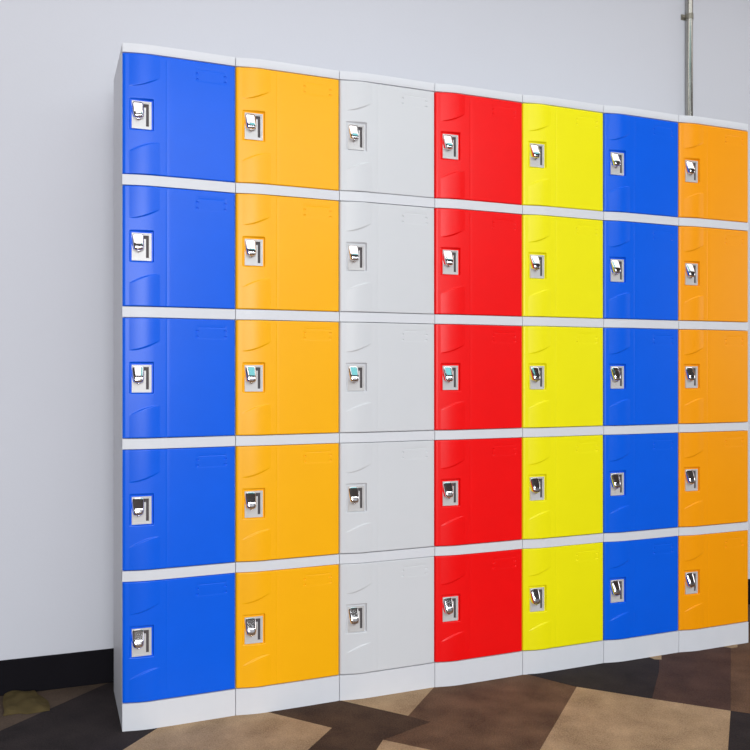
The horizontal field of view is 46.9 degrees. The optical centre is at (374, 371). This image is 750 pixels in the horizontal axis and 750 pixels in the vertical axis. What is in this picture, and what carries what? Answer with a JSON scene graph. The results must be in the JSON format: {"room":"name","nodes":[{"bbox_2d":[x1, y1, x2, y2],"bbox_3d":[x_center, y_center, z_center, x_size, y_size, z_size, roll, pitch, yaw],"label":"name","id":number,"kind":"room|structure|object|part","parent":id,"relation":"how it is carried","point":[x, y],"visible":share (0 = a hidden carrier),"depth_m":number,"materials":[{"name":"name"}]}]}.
{"room":"changing room","nodes":[
{"label":"changing room","id":0,"kind":"room"},
{"bbox_2d":[0,0,749,660],"bbox_3d":[1.127,-0.554,3.639,10.900,3.280,0.150,0,0,-21],"label":"wall","id":1,"kind":"structure","parent":0,"point":[59,58],"depth_m":2.79,"materials":[{"name":"white paint"}]},
{"bbox_2d":[0,579,749,695],"bbox_3d":[1.156,0.952,3.563,10.700,0.108,0.012,0,0,-21],"label":"baseboard","id":2,"kind":"structure","parent":1,"relation":"attached to","point":[58,671],"depth_m":2.74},
{"bbox_2d":[681,0,693,115],"bbox_3d":[1.307,-0.599,3.610,0.048,2.989,0.033,0,0,-21],"label":"conduit pipe","id":3,"kind":"object","parent":1,"relation":"attached to","point":[688,17],"visible":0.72,"depth_m":3.60,"materials":[{"name":"silver metal"}]},
{"bbox_2d":[0,604,749,749],"bbox_3d":[2.382,1.045,0.334,10.700,0.081,6.920,0,0,-21],"label":"floor","id":4,"kind":"structure","parent":0,"point":[692,700],"depth_m":2.49,"materials":[{"name":"brown tile"}]},
{"bbox_2d":[3,690,49,715],"bbox_3d":[-1.056,0.995,2.615,0.134,0.019,0.174,0,0,-21],"label":"cloth","id":5,"kind":"object","parent":4,"relation":"on","point":[15,701],"visible":1,"depth_m":2.59,"materials":[{"name":"fabric"}]},
{"bbox_2d":[114,43,234,731],"bbox_3d":[-0.612,0.043,2.613,0.318,1.925,0.353,0,0,-21],"label":"tall cabinet","id":6,"kind":"object","parent":4,"relation":"on","point":[174,109],"visible":1,"depth_m":2.47,"materials":[{"name":"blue plastic"}]},
{"bbox_3d":[-0.656,0.760,2.429,0.054,0.078,0.004,0,0,-21],"label":"lock plate","id":7,"kind":"part","parent":6,"relation":"part of","materials":[{"name":"silver metal"}]},
{"bbox_3d":[-0.656,0.390,2.429,0.054,0.078,0.004,0,0,-21],"label":"lock plate","id":8,"kind":"part","parent":6,"relation":"part of","materials":[{"name":"silver metal"}]},
{"bbox_3d":[-0.656,0.019,2.429,0.054,0.078,0.004,0,0,-21],"label":"lock plate","id":9,"kind":"part","parent":6,"relation":"part of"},
{"bbox_3d":[-0.656,-0.351,2.429,0.054,0.078,0.004,0,0,-21],"label":"lock plate","id":10,"kind":"part","parent":6,"relation":"part of","materials":[{"name":"silver metal"}]},
{"bbox_3d":[-0.656,-0.721,2.429,0.054,0.078,0.004,0,0,-21],"label":"lock plate","id":11,"kind":"part","parent":6,"relation":"part of","materials":[{"name":"silver metal"}]},
{"bbox_3d":[-0.557,0.758,2.470,0.316,0.337,0.024,0,0,-21],"label":"door","id":12,"kind":"part","parent":6,"relation":"part of","materials":[{"name":"blue plastic"}]},
{"bbox_3d":[-0.557,0.388,2.470,0.316,0.337,0.024,0,0,-21],"label":"door","id":13,"kind":"part","parent":6,"relation":"part of","materials":[{"name":"blue plastic"}]},
{"bbox_3d":[-0.557,0.018,2.470,0.316,0.337,0.024,0,0,-21],"label":"door","id":14,"kind":"part","parent":6,"relation":"part of","materials":[{"name":"blue plastic"}]},
{"bbox_3d":[-0.557,-0.353,2.470,0.316,0.337,0.024,0,0,-21],"label":"door","id":15,"kind":"part","parent":6,"relation":"part of","materials":[{"name":"blue plastic"}]},
{"bbox_3d":[-0.557,-0.723,2.470,0.316,0.337,0.024,0,0,-21],"label":"door","id":16,"kind":"part","parent":6,"relation":"part of","materials":[{"name":"blue plastic"}]},
{"bbox_2d":[234,57,338,714],"bbox_3d":[-0.312,0.043,2.727,0.318,1.925,0.353,0,0,-21],"label":"tall cabinet","id":17,"kind":"object","parent":4,"relation":"on","point":[286,193],"visible":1,"depth_m":2.57,"materials":[{"name":"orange plastic"}]},
{"bbox_3d":[-0.357,0.760,2.542,0.054,0.078,0.004,0,0,-21],"label":"lock plate","id":18,"kind":"part","parent":17,"relation":"part of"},
{"bbox_3d":[-0.357,0.390,2.542,0.054,0.078,0.004,0,0,-21],"label":"lock plate","id":19,"kind":"part","parent":17,"relation":"part of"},
{"bbox_3d":[-0.357,0.019,2.542,0.054,0.078,0.004,0,0,-21],"label":"lock plate","id":20,"kind":"part","parent":17,"relation":"part of","materials":[{"name":"silver metal"}]},
{"bbox_3d":[-0.357,-0.351,2.542,0.054,0.078,0.004,0,0,-21],"label":"lock plate","id":21,"kind":"part","parent":17,"relation":"part of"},
{"bbox_3d":[-0.357,-0.721,2.542,0.054,0.078,0.004,0,0,-21],"label":"lock plate","id":22,"kind":"part","parent":17,"relation":"part of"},
{"bbox_3d":[-0.258,0.758,2.584,0.316,0.337,0.024,0,0,-21],"label":"door","id":23,"kind":"part","parent":17,"relation":"part of","materials":[{"name":"orange plastic"}]},
{"bbox_3d":[-0.258,0.388,2.584,0.316,0.337,0.024,0,0,-21],"label":"door","id":24,"kind":"part","parent":17,"relation":"part of","materials":[{"name":"orange plastic"}]},
{"bbox_3d":[-0.258,0.018,2.584,0.316,0.337,0.024,0,0,-21],"label":"door","id":25,"kind":"part","parent":17,"relation":"part of","materials":[{"name":"orange plastic"}]},
{"bbox_3d":[-0.258,-0.353,2.584,0.316,0.337,0.024,0,0,-21],"label":"door","id":26,"kind":"part","parent":17,"relation":"part of","materials":[{"name":"orange plastic"}]},
{"bbox_3d":[-0.258,-0.723,2.584,0.316,0.337,0.024,0,0,-21],"label":"door","id":27,"kind":"part","parent":17,"relation":"part of","materials":[{"name":"orange plastic"}]},
{"bbox_2d":[339,71,434,700],"bbox_3d":[-0.013,0.043,2.841,0.318,1.925,0.353,0,0,-21],"label":"tall cabinet","id":28,"kind":"object","parent":4,"relation":"on","point":[387,200],"visible":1,"depth_m":2.68,"materials":[{"name":"grey plastic"}]},
{"bbox_3d":[-0.058,0.760,2.656,0.054,0.078,0.004,0,0,-21],"label":"lock plate","id":29,"kind":"part","parent":28,"relation":"part of","materials":[{"name":"silver metal"}]},
{"bbox_3d":[-0.058,0.390,2.656,0.054,0.078,0.004,0,0,-21],"label":"lock plate","id":30,"kind":"part","parent":28,"relation":"part of","materials":[{"name":"silver metal"}]},
{"bbox_3d":[-0.058,0.019,2.656,0.054,0.078,0.004,0,0,-21],"label":"lock plate","id":31,"kind":"part","parent":28,"relation":"part of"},
{"bbox_3d":[-0.058,-0.351,2.656,0.054,0.078,0.004,0,0,-21],"label":"lock plate","id":32,"kind":"part","parent":28,"relation":"part of","materials":[{"name":"silver metal"}]},
{"bbox_3d":[-0.058,-0.721,2.656,0.054,0.078,0.004,0,0,-21],"label":"lock plate","id":33,"kind":"part","parent":28,"relation":"part of","materials":[{"name":"silver metal"}]},
{"bbox_3d":[0.041,0.758,2.697,0.316,0.337,0.024,0,0,-21],"label":"door","id":34,"kind":"part","parent":28,"relation":"part of","materials":[{"name":"grey plastic"}]},
{"bbox_3d":[0.041,0.388,2.697,0.316,0.337,0.024,0,0,-21],"label":"door","id":35,"kind":"part","parent":28,"relation":"part of","materials":[{"name":"grey plastic"}]},
{"bbox_3d":[0.041,0.018,2.697,0.316,0.337,0.024,0,0,-21],"label":"door","id":36,"kind":"part","parent":28,"relation":"part of","materials":[{"name":"grey plastic"}]},
{"bbox_3d":[0.041,-0.353,2.697,0.316,0.337,0.024,0,0,-21],"label":"door","id":37,"kind":"part","parent":28,"relation":"part of","materials":[{"name":"grey plastic"}]},
{"bbox_3d":[0.041,-0.723,2.697,0.316,0.337,0.024,0,0,-21],"label":"door","id":38,"kind":"part","parent":28,"relation":"part of","materials":[{"name":"grey plastic"}]},
{"bbox_2d":[433,83,521,686],"bbox_3d":[0.286,0.043,2.954,0.318,1.925,0.353,0,0,-21],"label":"tall cabinet","id":39,"kind":"object","parent":4,"relation":"on","point":[478,131],"visible":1,"depth_m":2.80,"materials":[{"name":"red plastic"}]},
{"bbox_3d":[0.241,0.760,2.770,0.054,0.078,0.004,0,0,-21],"label":"lock plate","id":40,"kind":"part","parent":39,"relation":"part of","materials":[{"name":"silver metal"}]},
{"bbox_3d":[0.241,0.390,2.770,0.054,0.078,0.004,0,0,-21],"label":"lock plate","id":41,"kind":"part","parent":39,"relation":"part of","materials":[{"name":"silver metal"}]},
{"bbox_3d":[0.241,0.019,2.770,0.054,0.078,0.004,0,0,-21],"label":"lock plate","id":42,"kind":"part","parent":39,"relation":"part of","materials":[{"name":"silver metal"}]},
{"bbox_3d":[0.241,-0.351,2.770,0.054,0.078,0.004,0,0,-21],"label":"lock plate","id":43,"kind":"part","parent":39,"relation":"part of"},
{"bbox_3d":[0.241,-0.721,2.770,0.054,0.078,0.004,0,0,-21],"label":"lock plate","id":44,"kind":"part","parent":39,"relation":"part of","materials":[{"name":"silver metal"}]},
{"bbox_3d":[0.340,0.758,2.811,0.316,0.337,0.024,0,0,-21],"label":"door","id":45,"kind":"part","parent":39,"relation":"part of","materials":[{"name":"red plastic"}]},
{"bbox_3d":[0.340,0.388,2.811,0.316,0.337,0.024,0,0,-21],"label":"door","id":46,"kind":"part","parent":39,"relation":"part of","materials":[{"name":"red plastic"}]},
{"bbox_3d":[0.340,0.018,2.811,0.316,0.337,0.024,0,0,-21],"label":"door","id":47,"kind":"part","parent":39,"relation":"part of","materials":[{"name":"red plastic"}]},
{"bbox_3d":[0.340,-0.353,2.811,0.316,0.337,0.024,0,0,-21],"label":"door","id":48,"kind":"part","parent":39,"relation":"part of","materials":[{"name":"red plastic"}]},
{"bbox_3d":[0.340,-0.723,2.811,0.316,0.337,0.024,0,0,-21],"label":"door","id":49,"kind":"part","parent":39,"relation":"part of","materials":[{"name":"red plastic"}]},
{"bbox_2d":[520,95,602,674],"bbox_3d":[0.585,0.043,3.068,0.318,1.925,0.353,0,0,-21],"label":"tall cabinet","id":50,"kind":"object","parent":4,"relation":"on","point":[562,214],"visible":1,"depth_m":2.91,"materials":[{"name":"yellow plastic"}]},
{"bbox_3d":[0.540,0.760,2.883,0.054,0.078,0.004,0,0,-21],"label":"lock plate","id":51,"kind":"part","parent":50,"relation":"part of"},
{"bbox_3d":[0.540,0.390,2.883,0.054,0.078,0.004,0,0,-21],"label":"lock plate","id":52,"kind":"part","parent":50,"relation":"part of","materials":[{"name":"silver metal"}]},
{"bbox_3d":[0.540,0.019,2.883,0.054,0.078,0.004,0,0,-21],"label":"lock plate","id":53,"kind":"part","parent":50,"relation":"part of","materials":[{"name":"silver metal"}]},
{"bbox_3d":[0.540,-0.351,2.883,0.054,0.078,0.004,0,0,-21],"label":"lock plate","id":54,"kind":"part","parent":50,"relation":"part of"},
{"bbox_3d":[0.540,-0.721,2.883,0.054,0.078,0.004,0,0,-21],"label":"lock plate","id":55,"kind":"part","parent":50,"relation":"part of","materials":[{"name":"silver metal"}]},
{"bbox_3d":[0.639,0.388,2.924,0.316,0.337,0.024,0,0,-21],"label":"door","id":56,"kind":"part","parent":50,"relation":"part of","materials":[{"name":"yellow plastic"}]},
{"bbox_3d":[0.639,-0.353,2.924,0.316,0.337,0.024,0,0,-21],"label":"door","id":57,"kind":"part","parent":50,"relation":"part of","materials":[{"name":"yellow plastic"}]},
{"bbox_3d":[0.639,0.758,2.924,0.316,0.337,0.024,0,0,-21],"label":"door","id":58,"kind":"part","parent":50,"relation":"part of","materials":[{"name":"yellow plastic"}]},
{"bbox_3d":[0.639,0.018,2.924,0.316,0.337,0.024,0,0,-21],"label":"door","id":59,"kind":"part","parent":50,"relation":"part of","materials":[{"name":"yellow plastic"}]},
{"bbox_3d":[0.639,-0.723,2.924,0.316,0.337,0.024,0,0,-21],"label":"door","id":60,"kind":"part","parent":50,"relation":"part of","materials":[{"name":"yellow plastic"}]},
{"bbox_2d":[601,105,678,662],"bbox_3d":[0.884,0.043,3.181,0.318,1.925,0.353,0,0,-21],"label":"tall cabinet","id":61,"kind":"object","parent":4,"relation":"on","point":[640,220],"visible":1,"depth_m":3.03,"materials":[{"name":"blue plastic"}]},
{"bbox_3d":[0.840,0.760,2.997,0.054,0.078,0.004,0,0,-21],"label":"lock plate","id":62,"kind":"part","parent":61,"relation":"part of","materials":[{"name":"silver metal"}]},
{"bbox_3d":[0.840,0.390,2.997,0.054,0.078,0.004,0,0,-21],"label":"lock plate","id":63,"kind":"part","parent":61,"relation":"part of","materials":[{"name":"silver metal"}]},
{"bbox_3d":[0.840,0.019,2.997,0.054,0.078,0.004,0,0,-21],"label":"lock plate","id":64,"kind":"part","parent":61,"relation":"part of","materials":[{"name":"silver metal"}]},
{"bbox_3d":[0.840,-0.351,2.997,0.054,0.078,0.004,0,0,-21],"label":"lock plate","id":65,"kind":"part","parent":61,"relation":"part of","materials":[{"name":"silver metal"}]},
{"bbox_3d":[0.840,-0.721,2.997,0.054,0.078,0.004,0,0,-21],"label":"lock plate","id":66,"kind":"part","parent":61,"relation":"part of","materials":[{"name":"silver metal"}]},
{"bbox_3d":[0.939,-0.353,3.038,0.316,0.337,0.024,0,0,-21],"label":"door","id":67,"kind":"part","parent":61,"relation":"part of","materials":[{"name":"blue plastic"}]},
{"bbox_3d":[0.939,-0.723,3.038,0.316,0.337,0.024,0,0,-21],"label":"door","id":68,"kind":"part","parent":61,"relation":"part of","materials":[{"name":"blue plastic"}]},
{"bbox_3d":[0.939,0.758,3.038,0.316,0.337,0.024,0,0,-21],"label":"door","id":69,"kind":"part","parent":61,"relation":"part of","materials":[{"name":"blue plastic"}]},
{"bbox_3d":[0.939,0.388,3.038,0.316,0.337,0.024,0,0,-21],"label":"door","id":70,"kind":"part","parent":61,"relation":"part of","materials":[{"name":"blue plastic"}]},
{"bbox_3d":[0.939,0.018,3.038,0.316,0.337,0.024,0,0,-21],"label":"door","id":71,"kind":"part","parent":61,"relation":"part of","materials":[{"name":"blue plastic"}]},
{"bbox_2d":[676,115,747,651],"bbox_3d":[1.183,0.043,3.295,0.318,1.925,0.353,0,0,-21],"label":"tall cabinet","id":72,"kind":"object","parent":4,"relation":"on","point":[712,153],"visible":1,"depth_m":3.14,"materials":[{"name":"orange plastic"}]},
{"bbox_3d":[1.139,0.760,3.110,0.054,0.078,0.004,0,0,-21],"label":"lock plate","id":73,"kind":"part","parent":72,"relation":"part of","materials":[{"name":"silver metal"}]},
{"bbox_3d":[1.139,0.390,3.110,0.054,0.078,0.004,0,0,-21],"label":"lock plate","id":74,"kind":"part","parent":72,"relation":"part of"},
{"bbox_3d":[1.139,0.019,3.110,0.054,0.078,0.004,0,0,-21],"label":"lock plate","id":75,"kind":"part","parent":72,"relation":"part of","materials":[{"name":"silver metal"}]},
{"bbox_3d":[1.139,-0.351,3.110,0.054,0.078,0.004,0,0,-21],"label":"lock plate","id":76,"kind":"part","parent":72,"relation":"part of","materials":[{"name":"silver metal"}]},
{"bbox_3d":[1.139,-0.721,3.110,0.054,0.078,0.004,0,0,-21],"label":"lock plate","id":77,"kind":"part","parent":72,"relation":"part of","materials":[{"name":"silver metal"}]},
{"bbox_3d":[1.238,-0.353,3.152,0.316,0.337,0.024,0,0,-21],"label":"door","id":78,"kind":"part","parent":72,"relation":"part of","materials":[{"name":"orange plastic"}]},
{"bbox_3d":[1.238,0.758,3.152,0.316,0.337,0.024,0,0,-21],"label":"door","id":79,"kind":"part","parent":72,"relation":"part of","materials":[{"name":"orange plastic"}]},
{"bbox_3d":[1.238,0.388,3.152,0.316,0.337,0.024,0,0,-21],"label":"door","id":80,"kind":"part","parent":72,"relation":"part of","materials":[{"name":"orange plastic"}]},
{"bbox_3d":[1.238,0.018,3.152,0.316,0.337,0.024,0,0,-21],"label":"door","id":81,"kind":"part","parent":72,"relation":"part of","materials":[{"name":"orange plastic"}]},
{"bbox_3d":[1.238,-0.723,3.152,0.316,0.337,0.024,0,0,-21],"label":"door","id":82,"kind":"part","parent":72,"relation":"part of","materials":[{"name":"orange plastic"}]}
]}

